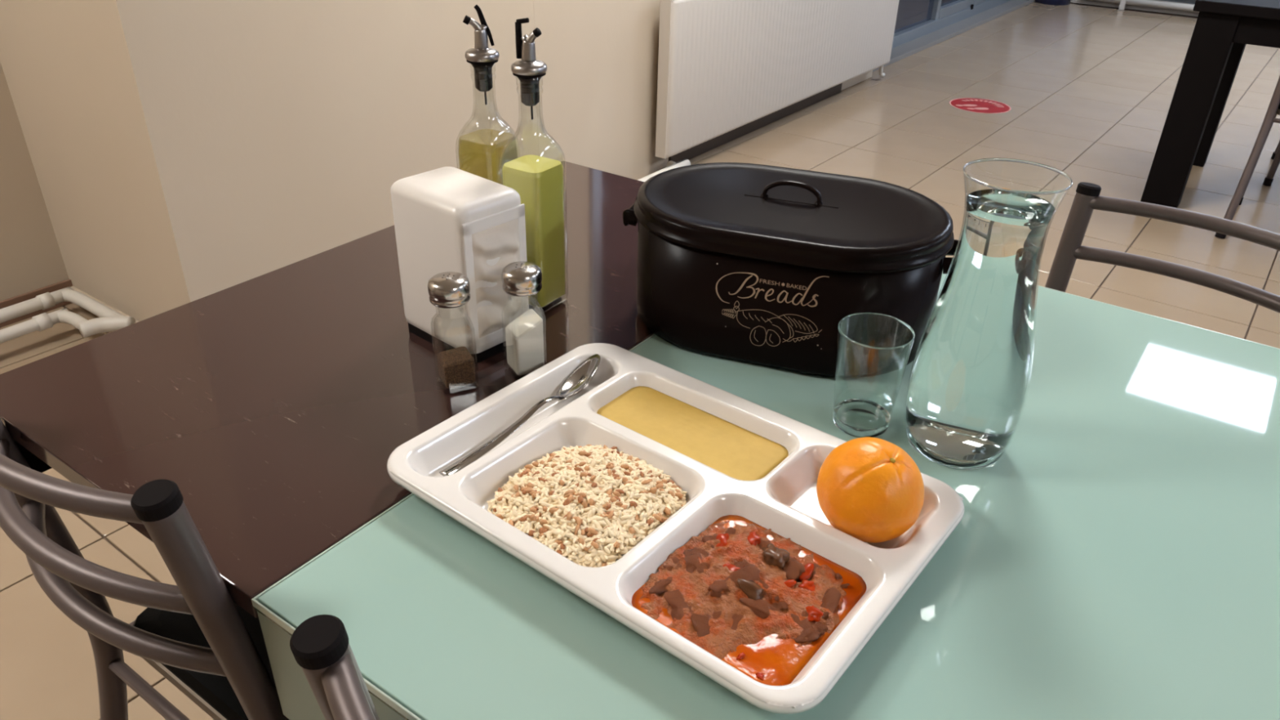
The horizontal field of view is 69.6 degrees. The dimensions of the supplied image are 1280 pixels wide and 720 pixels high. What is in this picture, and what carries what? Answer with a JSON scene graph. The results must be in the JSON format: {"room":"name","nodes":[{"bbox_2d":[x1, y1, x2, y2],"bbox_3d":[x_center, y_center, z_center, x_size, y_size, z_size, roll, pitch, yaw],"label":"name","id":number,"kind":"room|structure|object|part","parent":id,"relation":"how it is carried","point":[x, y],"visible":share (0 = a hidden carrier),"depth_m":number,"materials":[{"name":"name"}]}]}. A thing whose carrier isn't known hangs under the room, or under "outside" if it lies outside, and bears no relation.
{"room":"eatery","nodes":[
{"label":"eatery","id":0,"kind":"room"},
{"bbox_2d":[0,62,69,301],"bbox_3d":[-2.877,-0.497,0.623,0.100,2.600,4.130,21,35,30],"label":"wall","id":1,"kind":"structure","parent":0,"point":[31,259],"depth_m":2.53,"materials":[{"name":"paint"}]},
{"bbox_2d":[0,279,72,327],"bbox_3d":[-2.861,0.614,1.230,0.012,0.070,4.130,21,35,30],"label":"baseboard","id":2,"kind":"structure","parent":1,"relation":"attached to","point":[66,283],"depth_m":2.61,"materials":[{"name":"brown"}]},
{"bbox_2d":[0,286,135,343],"bbox_3d":[-2.293,0.331,1.732,0.350,0.083,2.532,24,37,33],"label":"pipes","id":3,"kind":"object","parent":1,"relation":"attached to","point":[109,320],"visible":0.93,"depth_m":2.48,"materials":[{"name":"white plastic"}]},
{"bbox_2d":[0,0,168,321],"bbox_3d":[-1.417,-1.255,1.996,0.650,2.600,0.120,21,35,30],"label":"wall","id":4,"kind":"structure","parent":0,"point":[51,60],"depth_m":2.32,"materials":[{"name":"paint"}]},
{"bbox_2d":[70,286,139,323],"bbox_3d":[-1.397,-0.093,2.535,0.668,0.050,0.012,21,35,30],"label":"baseboard","id":5,"kind":"structure","parent":4,"relation":"attached to","point":[72,287],"depth_m":2.60,"materials":[{"name":"paint"}]},
{"bbox_2d":[88,0,537,310],"bbox_3d":[-0.758,-1.372,2.228,0.120,2.600,1.310,21,35,30],"label":"wall","id":6,"kind":"structure","parent":0,"point":[261,137],"depth_m":2.37,"materials":[{"name":"paint"}]},
{"bbox_2d":[0,1,1279,719],"bbox_3d":[2.249,0.162,2.395,7.434,0.080,12.509,21,35,30],"label":"floor","id":7,"kind":"structure","parent":0,"point":[1089,90],"depth_m":4.05,"materials":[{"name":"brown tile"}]},
{"bbox_2d":[0,418,289,719],"bbox_3d":[-0.386,0.336,1.048,0.418,0.856,0.480,21,35,30],"label":"dining chair","id":8,"kind":"object","parent":7,"relation":"on","point":[192,632],"visible":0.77,"depth_m":0.74,"materials":[{"name":"grey metal"}]},
{"bbox_3d":[-0.354,0.302,1.079,0.372,0.021,0.330,21,35,30],"label":"seat frame","id":9,"kind":"part","parent":8,"relation":"part of","materials":[{"name":"brown"}]},
{"bbox_3d":[-0.354,0.286,1.070,0.368,0.026,0.327,21,35,30],"label":"seat","id":10,"kind":"part","parent":8,"relation":"part of","materials":[{"name":"black plastic"}]},
{"bbox_2d":[0,160,653,617],"bbox_3d":[-0.218,0.241,1.318,0.476,0.750,0.934,21,35,30],"label":"table","id":11,"kind":"object","parent":7,"relation":"on","point":[277,403],"visible":0.34,"depth_m":0.93,"materials":[{"name":"black wood"}]},
{"bbox_2d":[427,271,479,394],"bbox_3d":[-0.186,-0.028,0.914,0.040,0.122,0.040,-13,33,-23],"label":"pepper shaker","id":12,"kind":"object","parent":11,"relation":"on","point":[446,290],"visible":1,"depth_m":0.90,"materials":[{"name":"clear glass"}]},
{"bbox_2d":[431,303,479,394],"bbox_3d":[-0.186,-0.018,0.920,0.036,0.098,0.036,-13,33,-23],"label":"glass jar","id":13,"kind":"object","parent":12,"relation":"on","point":[456,366],"depth_m":0.92,"materials":[{"name":"clear glass"}]},
{"bbox_2d":[390,166,528,363],"bbox_3d":[-0.190,-0.104,0.991,0.133,0.177,0.086,25,37,34],"label":"napkin holder","id":14,"kind":"object","parent":11,"relation":"on","point":[446,219],"visible":0.85,"depth_m":0.95,"materials":[{"name":"white plastic"}]},
{"bbox_3d":[-0.148,-0.085,0.959,0.002,0.142,0.082,25,37,34],"label":"opening frame","id":15,"kind":"part","parent":14,"relation":"part of","materials":[{"name":"white plastic"}]},
{"bbox_2d":[455,4,519,167],"bbox_3d":[-0.178,-0.242,1.078,0.058,0.328,0.058,18,34,26],"label":"oil bottle","id":16,"kind":"object","parent":11,"relation":"on","point":[482,57],"visible":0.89,"depth_m":1.01,"materials":[{"name":"clear glass"}]},
{"bbox_3d":[-0.177,-0.358,1.012,0.021,0.034,0.016,8,31,11],"label":"spout","id":17,"kind":"part","parent":16,"relation":"part of","materials":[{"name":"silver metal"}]},
{"bbox_3d":[-0.179,-0.216,1.093,0.058,0.268,0.058,18,34,26],"label":"glass","id":18,"kind":"part","parent":16,"relation":"part of","materials":[{"name":"clear glass"}]},
{"bbox_2d":[501,261,546,380],"bbox_3d":[-0.119,-0.041,0.939,0.040,0.122,0.040,-15,34,-26],"label":"salt shaker","id":19,"kind":"object","parent":11,"relation":"on","point":[524,340],"visible":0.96,"depth_m":0.93,"materials":[{"name":"clear glass"}]},
{"bbox_2d":[498,17,568,312],"bbox_3d":[-0.120,-0.212,1.031,0.058,0.326,0.058,19,34,27],"label":"oil bottle","id":20,"kind":"object","parent":11,"relation":"on","point":[539,181],"visible":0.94,"depth_m":1.03,"materials":[{"name":"clear glass"}]},
{"bbox_3d":[-0.114,-0.328,0.962,0.021,0.034,0.016,19,34,27],"label":"spout","id":21,"kind":"part","parent":20,"relation":"part of","materials":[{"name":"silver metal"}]},
{"bbox_2d":[289,614,379,719],"bbox_3d":[0.050,0.510,0.768,0.418,0.856,0.480,21,35,30],"label":"dining chair","id":22,"kind":"object","parent":7,"relation":"on","point":[320,645],"visible":0.77,"depth_m":0.52,"materials":[{"name":"grey metal"}]},
{"bbox_2d":[251,272,1279,719],"bbox_3d":[0.360,0.461,0.966,0.945,0.750,0.934,21,35,30],"label":"glass table","id":23,"kind":"object","parent":7,"relation":"on","point":[1119,559],"visible":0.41,"depth_m":0.71,"materials":[{"name":"teal"}]},
{"bbox_2d":[386,342,964,713],"bbox_3d":[0.025,0.109,0.779,0.419,0.027,0.294,23,36,32],"label":"tray","id":24,"kind":"object","parent":23,"relation":"on","point":[784,501],"visible":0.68,"depth_m":0.76,"materials":[{"name":"white plastic"}]},
{"bbox_2d":[439,354,600,475],"bbox_3d":[-0.098,0.049,0.862,0.037,0.024,0.223,19,34,27],"label":"spoon","id":25,"kind":"object","parent":24,"relation":"in","point":[579,380],"visible":0.95,"depth_m":0.87,"materials":[{"name":"silver metal"}]},
{"bbox_3d":[-0.122,0.066,0.839,0.014,0.016,0.150,23,36,32],"label":"handle","id":26,"kind":"part","parent":25,"relation":"part of","materials":[{"name":"silver metal"}]},
{"bbox_2d":[556,354,600,400],"bbox_3d":[-0.058,0.020,0.915,0.037,0.011,0.082,-14,26,32],"label":"bowl","id":27,"kind":"object","parent":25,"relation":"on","point":[580,377],"depth_m":0.92,"materials":[{"name":"silver metal"}]},
{"bbox_2d":[486,444,686,567],"bbox_3d":[-0.045,0.112,0.762,0.150,0.031,0.147,23,36,32],"label":"rice pilaf","id":28,"kind":"object","parent":24,"relation":"in","point":[589,504],"visible":0.99,"depth_m":0.74,"materials":[{"name":"beige food"}]},
{"bbox_2d":[596,386,788,480],"bbox_3d":[0.046,0.070,0.853,0.179,0.009,0.076,23,36,32],"label":"soup","id":29,"kind":"object","parent":24,"relation":"in","point":[735,451],"visible":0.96,"depth_m":0.85,"materials":[{"name":"yellow food"}]},
{"bbox_2d":[631,515,866,685],"bbox_3d":[0.079,0.167,0.677,0.138,0.024,0.138,23,36,32],"label":"stew","id":30,"kind":"object","parent":24,"relation":"in","point":[763,603],"visible":1,"depth_m":0.67,"materials":[{"name":"food"}]},
{"bbox_2d":[816,436,924,542],"bbox_3d":[0.184,0.103,0.736,0.084,0.082,0.084,-16,35,-28],"label":"orange","id":31,"kind":"object","parent":24,"relation":"in","point":[871,490],"visible":0.98,"depth_m":0.71,"materials":[{"name":"orange food"}]},
{"bbox_2d":[622,162,959,377],"bbox_3d":[0.164,-0.119,1.037,0.377,0.170,0.241,11,31,16],"label":"bread box","id":32,"kind":"object","parent":23,"relation":"on","point":[750,263],"visible":0.98,"depth_m":0.96,"materials":[{"name":"black metal"}]},
{"bbox_3d":[-0.004,-0.173,1.074,0.021,0.023,0.060,11,31,16],"label":"handle","id":33,"kind":"part","parent":32,"relation":"part of","materials":[{"name":"black ceramic"}]},
{"bbox_3d":[0.166,-0.183,1.002,0.065,0.022,0.014,11,31,16],"label":"lid handle","id":34,"kind":"part","parent":32,"relation":"part of","materials":[{"name":"black metal"}]},
{"bbox_3d":[0.165,-0.164,1.011,0.351,0.023,0.241,11,31,16],"label":"lid","id":35,"kind":"part","parent":32,"relation":"part of","materials":[{"name":"black ceramic"}]},
{"bbox_3d":[0.332,-0.107,0.976,0.021,0.023,0.060,11,31,16],"label":"handle","id":36,"kind":"part","parent":32,"relation":"part of","materials":[{"name":"black metal"}]},
{"bbox_2d":[832,312,915,437],"bbox_3d":[0.216,0.017,0.872,0.069,0.105,0.069,21,35,30],"label":"drinking glass","id":37,"kind":"object","parent":23,"relation":"on","point":[855,417],"visible":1,"depth_m":0.88,"materials":[{"name":"clear glass"}]},
{"bbox_2d":[903,158,1072,469],"bbox_3d":[0.300,-0.035,0.806,0.103,0.265,0.103,21,35,30],"label":"carafe","id":38,"kind":"object","parent":23,"relation":"on","point":[968,384],"visible":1,"depth_m":0.78,"materials":[{"name":"clear glass"}]},
{"bbox_2d":[949,97,1011,113],"bbox_3d":[1.814,-1.357,4.910,0.316,0.002,0.316,21,35,30],"label":"floor sticker","id":39,"kind":"object","parent":7,"relation":"on","point":[971,104],"visible":1,"depth_m":4.90,"materials":[{"name":"red plastic"}]},
{"bbox_2d":[1035,0,1071,5],"bbox_3d":[3.587,-3.240,7.927,0.400,0.310,0.400,21,35,30],"label":"bin","id":40,"kind":"object","parent":7,"relation":"on","point":[1055,2],"visible":1,"depth_m":7.89,"materials":[{"name":"blue plastic"}]},
{"bbox_2d":[1088,0,1199,12],"bbox_3d":[5.087,-2.901,6.985,3.120,0.740,0.080,21,35,30],"label":"radiator","id":41,"kind":"object","parent":7,"relation":"on","point":[1148,3],"visible":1,"depth_m":7.62,"materials":[{"name":"white metal"}]},
{"bbox_2d":[1044,182,1279,313],"bbox_3d":[0.606,0.246,1.260,0.480,0.844,0.418,-24,39,-37],"label":"dining chair","id":42,"kind":"object","parent":7,"relation":"on","point":[1087,198],"visible":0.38,"depth_m":1.25,"materials":[{"name":"grey metal"}]},
{"bbox_2d":[1140,0,1279,208],"bbox_3d":[2.695,-0.921,3.445,1.220,0.760,0.800,21,35,30],"label":"table","id":43,"kind":"object","parent":7,"relation":"on","point":[1223,28],"visible":0.9,"depth_m":3.41,"materials":[{"name":"black wood"}]},
{"bbox_3d":[2.076,-0.936,3.480,0.130,0.722,0.100,21,35,30],"label":"leg","id":44,"kind":"part","parent":43,"relation":"part of","materials":[{"name":"black wood"}]},
{"bbox_3d":[2.490,-1.194,3.944,0.085,0.722,0.085,21,35,30],"label":"leg","id":45,"kind":"part","parent":43,"relation":"part of","materials":[{"name":"black wood"}]},
{"bbox_2d":[1214,75,1279,239],"bbox_3d":[2.412,-0.843,3.209,0.418,0.856,0.480,21,35,30],"label":"dining chair","id":46,"kind":"object","parent":7,"relation":"on","point":[1273,108],"visible":0.94,"depth_m":3.25,"materials":[{"name":"grey metal"}]},
{"bbox_3d":[2.383,-0.806,3.550,0.027,0.420,0.054,4,30,5],"label":"leg","id":47,"kind":"part","parent":46,"relation":"part of","materials":[{"name":"grey metal"}]},
{"bbox_3d":[2.443,-0.877,3.240,0.372,0.021,0.330,21,35,30],"label":"seat frame","id":48,"kind":"part","parent":46,"relation":"part of","materials":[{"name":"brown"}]},
{"bbox_2d":[1262,140,1279,186],"bbox_3d":[2.937,-1.136,3.738,0.418,0.856,0.480,21,35,30],"label":"dining chair","id":49,"kind":"object","parent":7,"relation":"on","point":[1268,181],"visible":1,"depth_m":3.85,"materials":[{"name":"grey metal"}]},
{"bbox_3d":[2.663,-0.932,3.780,0.054,0.420,0.027,-12,33,-22],"label":"leg","id":50,"kind":"part","parent":49,"relation":"part of","materials":[{"name":"grey metal"}]},
{"bbox_2d":[533,0,872,180],"bbox_3d":[0.485,-2.219,3.744,0.120,2.600,2.960,21,35,30],"label":"wall pier","id":51,"kind":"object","parent":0,"point":[598,101],"visible":0.29,"depth_m":3.35,"materials":[{"name":"paint"}]},
{"bbox_2d":[637,159,690,182],"bbox_3d":[-0.387,-0.433,3.148,0.069,0.041,1.963,21,35,30],"label":"pipe","id":52,"kind":"object","parent":51,"relation":"attached to","point":[670,165],"visible":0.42,"depth_m":3.75,"materials":[{"name":"white plastic"}]},
{"bbox_2d":[668,83,842,162],"bbox_3d":[0.617,-1.191,4.470,0.012,0.100,1.690,21,35,30],"label":"baseboard","id":53,"kind":"structure","parent":51,"relation":"attached to","point":[710,144],"depth_m":4.38,"materials":[{"name":"brown"}]},
{"bbox_2d":[655,0,899,159],"bbox_3d":[0.761,-1.491,4.381,0.075,0.688,2.316,21,35,30],"label":"panel radiator","id":54,"kind":"object","parent":51,"relation":"attached to","point":[724,66],"visible":1,"depth_m":3.97,"materials":[{"name":"white metal"}]},
{"bbox_2d":[1159,0,1195,4],"bbox_3d":[6.046,-3.429,6.087,6.700,2.600,0.100,21,35,30],"label":"wall","id":55,"kind":"structure","parent":0,"point":[1191,2],"depth_m":7.57,"materials":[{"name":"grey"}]},
{"bbox_2d":[1070,0,1199,17],"bbox_3d":[6.065,-2.286,6.629,6.500,0.080,0.015,21,35,30],"label":"baseboard","id":56,"kind":"structure","parent":55,"relation":"attached to","point":[1081,2],"depth_m":7.76,"materials":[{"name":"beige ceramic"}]},
{"bbox_3d":[1.164,-2.862,4.884,0.300,2.600,0.040,21,35,30],"label":"wall","id":57,"kind":"structure","parent":0,"visible":0},
{"bbox_2d":[891,0,1011,48],"bbox_3d":[2.332,-3.620,6.243,0.110,2.600,3.850,21,35,30],"label":"window","id":58,"kind":"structure","parent":57,"relation":"in","point":[915,19],"depth_m":6.49,"materials":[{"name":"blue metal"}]},
{"bbox_3d":[1.666,-3.212,5.411,0.010,2.500,1.490,21,35,30],"label":"pane","id":59,"kind":"part","parent":58,"relation":"part of","materials":[{"name":"grey"}]},
{"bbox_3d":[2.338,-3.671,6.231,0.010,2.500,0.700,21,35,30],"label":"pane","id":60,"kind":"part","parent":58,"relation":"part of","materials":[{"name":"grey"}]},
{"bbox_3d":[2.324,-2.615,6.832,0.055,0.070,0.700,21,35,30],"label":"sash rail","id":61,"kind":"part","parent":58,"relation":"part of","materials":[{"name":"silver metal"}]},
{"bbox_3d":[2.772,-2.920,7.379,0.055,0.070,0.720,21,35,30],"label":"sash rail","id":62,"kind":"part","parent":58,"relation":"part of","materials":[{"name":"silver metal"}]},
{"bbox_2d":[872,0,1035,71],"bbox_3d":[2.398,-2.479,6.841,0.130,0.030,3.830,21,35,30],"label":"trim","id":63,"kind":"structure","parent":57,"relation":"attached to","point":[904,51],"depth_m":6.61,"materials":[{"name":"grey"}]}
]}

